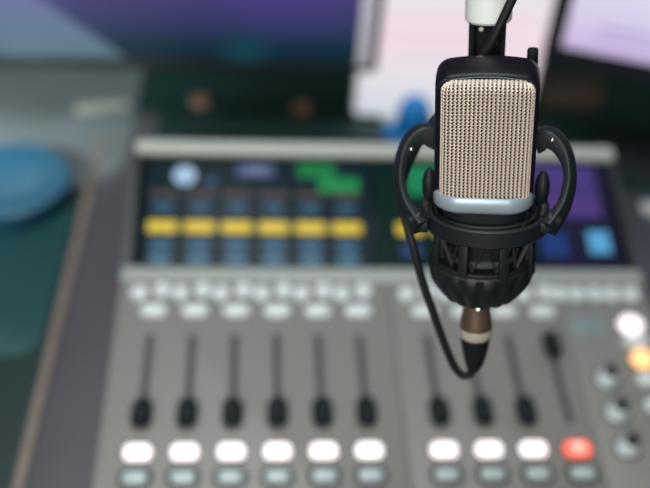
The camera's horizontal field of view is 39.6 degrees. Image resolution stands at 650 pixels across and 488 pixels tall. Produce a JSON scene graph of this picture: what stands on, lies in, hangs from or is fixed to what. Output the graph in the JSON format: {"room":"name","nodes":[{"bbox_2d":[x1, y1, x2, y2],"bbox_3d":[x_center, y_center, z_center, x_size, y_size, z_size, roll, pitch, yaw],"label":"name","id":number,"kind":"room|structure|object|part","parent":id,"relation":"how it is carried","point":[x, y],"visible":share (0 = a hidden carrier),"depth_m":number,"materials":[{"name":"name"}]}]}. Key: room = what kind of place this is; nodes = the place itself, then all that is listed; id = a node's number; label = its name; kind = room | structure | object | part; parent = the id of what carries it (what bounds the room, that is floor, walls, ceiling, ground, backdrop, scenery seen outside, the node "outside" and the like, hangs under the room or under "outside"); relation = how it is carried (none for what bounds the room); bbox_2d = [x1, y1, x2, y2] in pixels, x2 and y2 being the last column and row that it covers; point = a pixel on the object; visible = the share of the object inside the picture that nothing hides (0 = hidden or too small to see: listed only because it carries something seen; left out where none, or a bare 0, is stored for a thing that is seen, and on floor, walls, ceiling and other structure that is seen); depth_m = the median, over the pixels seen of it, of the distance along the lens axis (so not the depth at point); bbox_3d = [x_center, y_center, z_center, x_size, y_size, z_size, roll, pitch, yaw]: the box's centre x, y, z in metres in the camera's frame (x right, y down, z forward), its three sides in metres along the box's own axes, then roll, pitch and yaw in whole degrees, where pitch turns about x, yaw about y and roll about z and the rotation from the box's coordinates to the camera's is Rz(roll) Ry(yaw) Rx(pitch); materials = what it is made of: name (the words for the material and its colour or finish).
{"room":"studio","nodes":[
{"label":"studio","id":0,"kind":"room"},
{"bbox_3d":[0.091,0.831,1.354,5.200,0.100,5.200,0,41,-4],"label":"floor","id":1,"kind":"structure","parent":0,"visible":0},
{"bbox_2d":[0,58,649,487],"bbox_3d":[-0.008,0.217,1.413,2.800,0.743,1.700,0,41,-4],"label":"desk","id":2,"kind":"object","parent":1,"relation":"on","point":[52,394],"visible":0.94,"depth_m":1.12,"materials":[{"name":"laminate"}]},
{"bbox_2d":[0,144,70,228],"bbox_3d":[-0.390,-0.070,1.119,0.149,0.032,0.149,0,41,-4],"label":"computer mouse","id":3,"kind":"object","parent":2,"relation":"on","point":[35,181],"visible":1,"depth_m":1.10,"materials":[{"name":"blue plastic"}]},
{"bbox_2d":[0,203,73,356],"bbox_3d":[-0.593,0.029,1.013,0.580,0.002,0.260,0,41,-4],"label":"mouse pad","id":4,"kind":"object","parent":2,"relation":"on","point":[31,256],"visible":0.89,"depth_m":1.02,"materials":[{"name":"teal fabric"}]},
{"bbox_2d":[0,64,143,188],"bbox_3d":[-0.582,-0.202,1.284,0.620,0.002,0.400,0,41,-4],"label":"pad","id":5,"kind":"object","parent":2,"relation":"on","point":[37,102],"visible":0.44,"depth_m":1.28,"materials":[{"name":"grey fabric"}]},
{"bbox_2d":[75,98,129,113],"bbox_3d":[-0.320,-0.198,1.301,0.075,0.003,0.026,-9,42,-15],"label":"paper slip","id":6,"kind":"object","parent":5,"relation":"on","point":[106,105],"visible":1,"depth_m":1.30,"materials":[{"name":"beige paper"}]},
{"bbox_2d":[0,0,383,72],"bbox_3d":[-0.477,-0.380,1.120,1.110,0.496,0.110,0,41,-4],"label":"monitor","id":7,"kind":"object","parent":2,"relation":"on","point":[277,35],"visible":1,"depth_m":1.18,"materials":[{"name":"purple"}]},
{"bbox_3d":[0.062,-0.387,1.091,0.018,0.388,0.003,0,41,-4],"label":"trim","id":8,"kind":"part","parent":7,"relation":"part of","materials":[{"name":"silver metal"}]},
{"bbox_2d":[190,94,208,108],"bbox_3d":[-0.183,-0.209,1.318,0.024,0.012,0.018,-11,43,-17],"label":"block","id":9,"kind":"object","parent":2,"relation":"on","point":[200,100],"visible":1,"depth_m":1.31,"materials":[{"name":"brown"}]},
{"bbox_2d":[293,100,311,114],"bbox_3d":[-0.033,-0.200,1.322,0.026,0.010,0.020,8,41,4],"label":"block","id":10,"kind":"object","parent":2,"relation":"on","point":[301,107],"visible":1,"depth_m":1.32,"materials":[{"name":"brown"}]},
{"bbox_2d":[91,139,649,487],"bbox_3d":[0.067,0.097,0.875,0.540,0.151,0.504,0,41,-4],"label":"mixing console","id":11,"kind":"object","parent":2,"relation":"on","point":[274,328],"visible":0.96,"depth_m":0.87,"materials":[{"name":"grey"}]},
{"bbox_3d":[-0.162,0.148,0.796,0.019,0.010,0.030,0,48,-4],"label":"fader knob","id":12,"kind":"part","parent":11,"relation":"part of","materials":[{"name":"black plastic"}]},
{"bbox_2d":[173,166,195,184],"bbox_3d":[-0.150,-0.074,0.969,0.024,0.006,0.024,0,48,-4],"label":"clock","id":13,"kind":"object","parent":11,"relation":"on","point":[182,175],"depth_m":0.97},
{"bbox_3d":[-0.122,0.149,0.799,0.019,0.010,0.030,0,48,-4],"label":"fader knob","id":14,"kind":"part","parent":11,"relation":"part of","materials":[{"name":"black plastic"}]},
{"bbox_3d":[-0.082,0.149,0.802,0.019,0.010,0.030,0,48,-4],"label":"fader knob","id":15,"kind":"part","parent":11,"relation":"part of","materials":[{"name":"black plastic"}]},
{"bbox_3d":[-0.063,0.154,0.809,0.267,0.002,0.344,0,48,-4],"label":"control panel","id":16,"kind":"part","parent":11,"relation":"part of","materials":[{"name":"grey metal"}]},
{"bbox_3d":[-0.042,0.149,0.805,0.019,0.010,0.030,0,48,-4],"label":"fader knob","id":17,"kind":"part","parent":11,"relation":"part of","materials":[{"name":"black plastic"}]},
{"bbox_3d":[-0.002,0.150,0.808,0.019,0.010,0.030,0,48,-4],"label":"fader knob","id":18,"kind":"part","parent":11,"relation":"part of","materials":[{"name":"black plastic"}]},
{"bbox_3d":[0.037,0.150,0.811,0.019,0.010,0.030,0,48,-4],"label":"fader knob","id":19,"kind":"part","parent":11,"relation":"part of","materials":[{"name":"black plastic"}]},
{"bbox_3d":[0.060,-0.103,1.001,0.531,0.012,0.020,0,48,-4],"label":"rail","id":20,"kind":"part","parent":11,"relation":"part of","materials":[{"name":"grey metal"}]},
{"bbox_3d":[0.061,-0.034,0.967,0.522,0.033,0.127,0,48,-4],"label":"display glass","id":21,"kind":"part","parent":11,"relation":"part of","materials":[{"name":"black glass"}]},
{"bbox_3d":[0.064,0.033,0.927,0.538,0.004,0.018,0,48,-4],"label":"panel rail","id":22,"kind":"part","parent":11,"relation":"part of","materials":[{"name":"grey"}]},
{"bbox_3d":[0.103,0.151,0.816,0.019,0.010,0.030,0,48,-4],"label":"fader knob","id":23,"kind":"part","parent":11,"relation":"part of","materials":[{"name":"black plastic"}]},
{"bbox_3d":[0.143,0.151,0.819,0.019,0.010,0.030,0,48,-4],"label":"fader knob","id":24,"kind":"part","parent":11,"relation":"part of","materials":[{"name":"black plastic"}]},
{"bbox_3d":[0.156,0.156,0.825,0.170,0.002,0.344,0,48,-4],"label":"control panel","id":25,"kind":"part","parent":11,"relation":"part of","materials":[{"name":"grey metal"}]},
{"bbox_3d":[0.183,0.151,0.822,0.019,0.010,0.030,0,48,-4],"label":"fader knob","id":26,"kind":"part","parent":11,"relation":"part of","materials":[{"name":"black plastic"}]},
{"bbox_3d":[0.220,0.097,0.875,0.019,0.010,0.030,0,48,-4],"label":"fader knob","id":27,"kind":"part","parent":11,"relation":"part of","materials":[{"name":"black plastic"}]},
{"bbox_3d":[0.264,-0.058,0.994,0.072,0.016,0.065,0,48,-4],"label":"purple panel","id":28,"kind":"part","parent":11,"relation":"part of","materials":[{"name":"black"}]},
{"bbox_3d":[0.262,0.081,0.901,0.036,0.001,0.024,0,48,-4],"label":"name plate","id":29,"kind":"part","parent":11,"relation":"part of","materials":[{"name":"grey plastic"}]},
{"bbox_3d":[0.290,0.157,0.835,0.097,0.002,0.344,0,48,-4],"label":"control panel","id":30,"kind":"part","parent":11,"relation":"part of","materials":[{"name":"grey metal"}]},
{"bbox_2d":[382,94,430,143],"bbox_3d":[0.124,-0.177,1.267,0.082,0.065,0.082,0,41,-4],"label":"cover","id":31,"kind":"object","parent":2,"relation":"on","point":[414,109],"visible":0.65,"depth_m":1.25,"materials":[{"name":"blue plastic"}]},
{"bbox_2d":[352,0,554,121],"bbox_3d":[0.179,-0.350,1.243,0.262,0.362,0.110,0,41,-4],"label":"monitor","id":32,"kind":"object","parent":2,"relation":"on","point":[416,36],"visible":0.51,"depth_m":1.25,"materials":[{"name":"grey"}]},
{"bbox_2d":[465,0,537,64],"bbox_3d":[0.520,-0.572,0.872,0.108,1.220,1.474,29,46,26],"label":"boom arm","id":33,"kind":"object","parent":2,"relation":"on","point":[482,16],"visible":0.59,"depth_m":0.49,"materials":[{"name":"white painted metal"},{"name":"black plastic"}]},
{"bbox_2d":[393,122,576,309],"bbox_3d":[0.085,-0.018,0.509,0.098,0.099,0.076,28,46,25],"label":"mount","id":34,"kind":"object","parent":33,"relation":"attached to","point":[477,284],"visible":0.85,"depth_m":0.49,"materials":[{"name":"black plastic"}]},
{"bbox_3d":[0.050,-0.036,0.500,0.026,0.052,0.043,2,27,10],"label":"arm","id":35,"kind":"part","parent":34,"relation":"part of","materials":[{"name":"black plastic"}]},
{"bbox_3d":[0.089,0.017,0.518,0.060,0.024,0.060,2,27,10],"label":"threaded crown","id":36,"kind":"part","parent":34,"relation":"part of","materials":[{"name":"black plastic"}]},
{"bbox_3d":[0.090,-0.003,0.508,0.059,0.022,0.055,2,27,10],"label":"elastic cord","id":37,"kind":"part","parent":34,"relation":"part of","materials":[{"name":"black fabric"}]},
{"bbox_2d":[427,197,545,287],"bbox_3d":[0.090,-0.005,0.507,0.067,0.049,0.067,0,41,-4],"label":"basket","id":38,"kind":"object","parent":34,"relation":"on","point":[447,270],"depth_m":0.49,"materials":[{"name":"black plastic"}]},
{"bbox_2d":[433,55,540,261],"bbox_3d":[0.083,-0.032,0.495,0.062,0.138,0.056,9,41,5],"label":"microphone","id":39,"kind":"object","parent":34,"relation":"in","point":[487,106],"visible":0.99,"depth_m":0.47,"materials":[{"name":"black metal"}]},
{"bbox_2d":[398,0,516,379],"bbox_3d":[0.089,-0.107,0.477,0.073,0.385,0.128,14,42,11],"label":"microphone cable","id":40,"kind":"object","parent":39,"relation":"attached to","point":[475,326],"visible":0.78,"depth_m":0.53,"materials":[{"name":"black rubber"}]},
{"bbox_2d":[439,79,535,198],"bbox_3d":[0.083,-0.054,0.467,0.048,0.064,0.014,2,27,10],"label":"grille","id":41,"kind":"object","parent":39,"relation":"attached to","point":[487,127],"depth_m":0.46,"materials":[{"name":"beige metal"}]},
{"bbox_3d":[0.123,-0.034,0.487,0.026,0.049,0.043,2,27,10],"label":"arm","id":42,"kind":"part","parent":34,"relation":"part of","materials":[{"name":"black plastic"}]},
{"bbox_3d":[0.108,-0.096,0.493,0.020,0.026,0.008,12,41,9],"label":"lever knob","id":43,"kind":"part","parent":33,"relation":"part of","materials":[{"name":"black plastic"}]},
{"bbox_2d":[539,71,604,110],"bbox_3d":[0.374,-0.236,1.385,0.101,0.027,0.061,6,41,2],"label":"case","id":44,"kind":"object","parent":2,"relation":"on","point":[564,90],"visible":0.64,"depth_m":1.37,"materials":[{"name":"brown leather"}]},
{"bbox_2d":[542,0,649,179],"bbox_3d":[0.494,-0.290,1.129,0.400,0.456,0.110,14,42,12],"label":"monitor","id":45,"kind":"object","parent":2,"relation":"on","point":[612,37],"visible":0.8,"depth_m":1.16,"materials":[{"name":"black"}]},
{"bbox_2d":[621,192,649,300],"bbox_3d":[0.474,0.084,1.014,0.210,0.036,0.440,0,41,-4],"label":"controller","id":46,"kind":"object","parent":2,"relation":"on","point":[636,204],"visible":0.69,"depth_m":1.11,"materials":[{"name":"grey plastic"}]}
]}

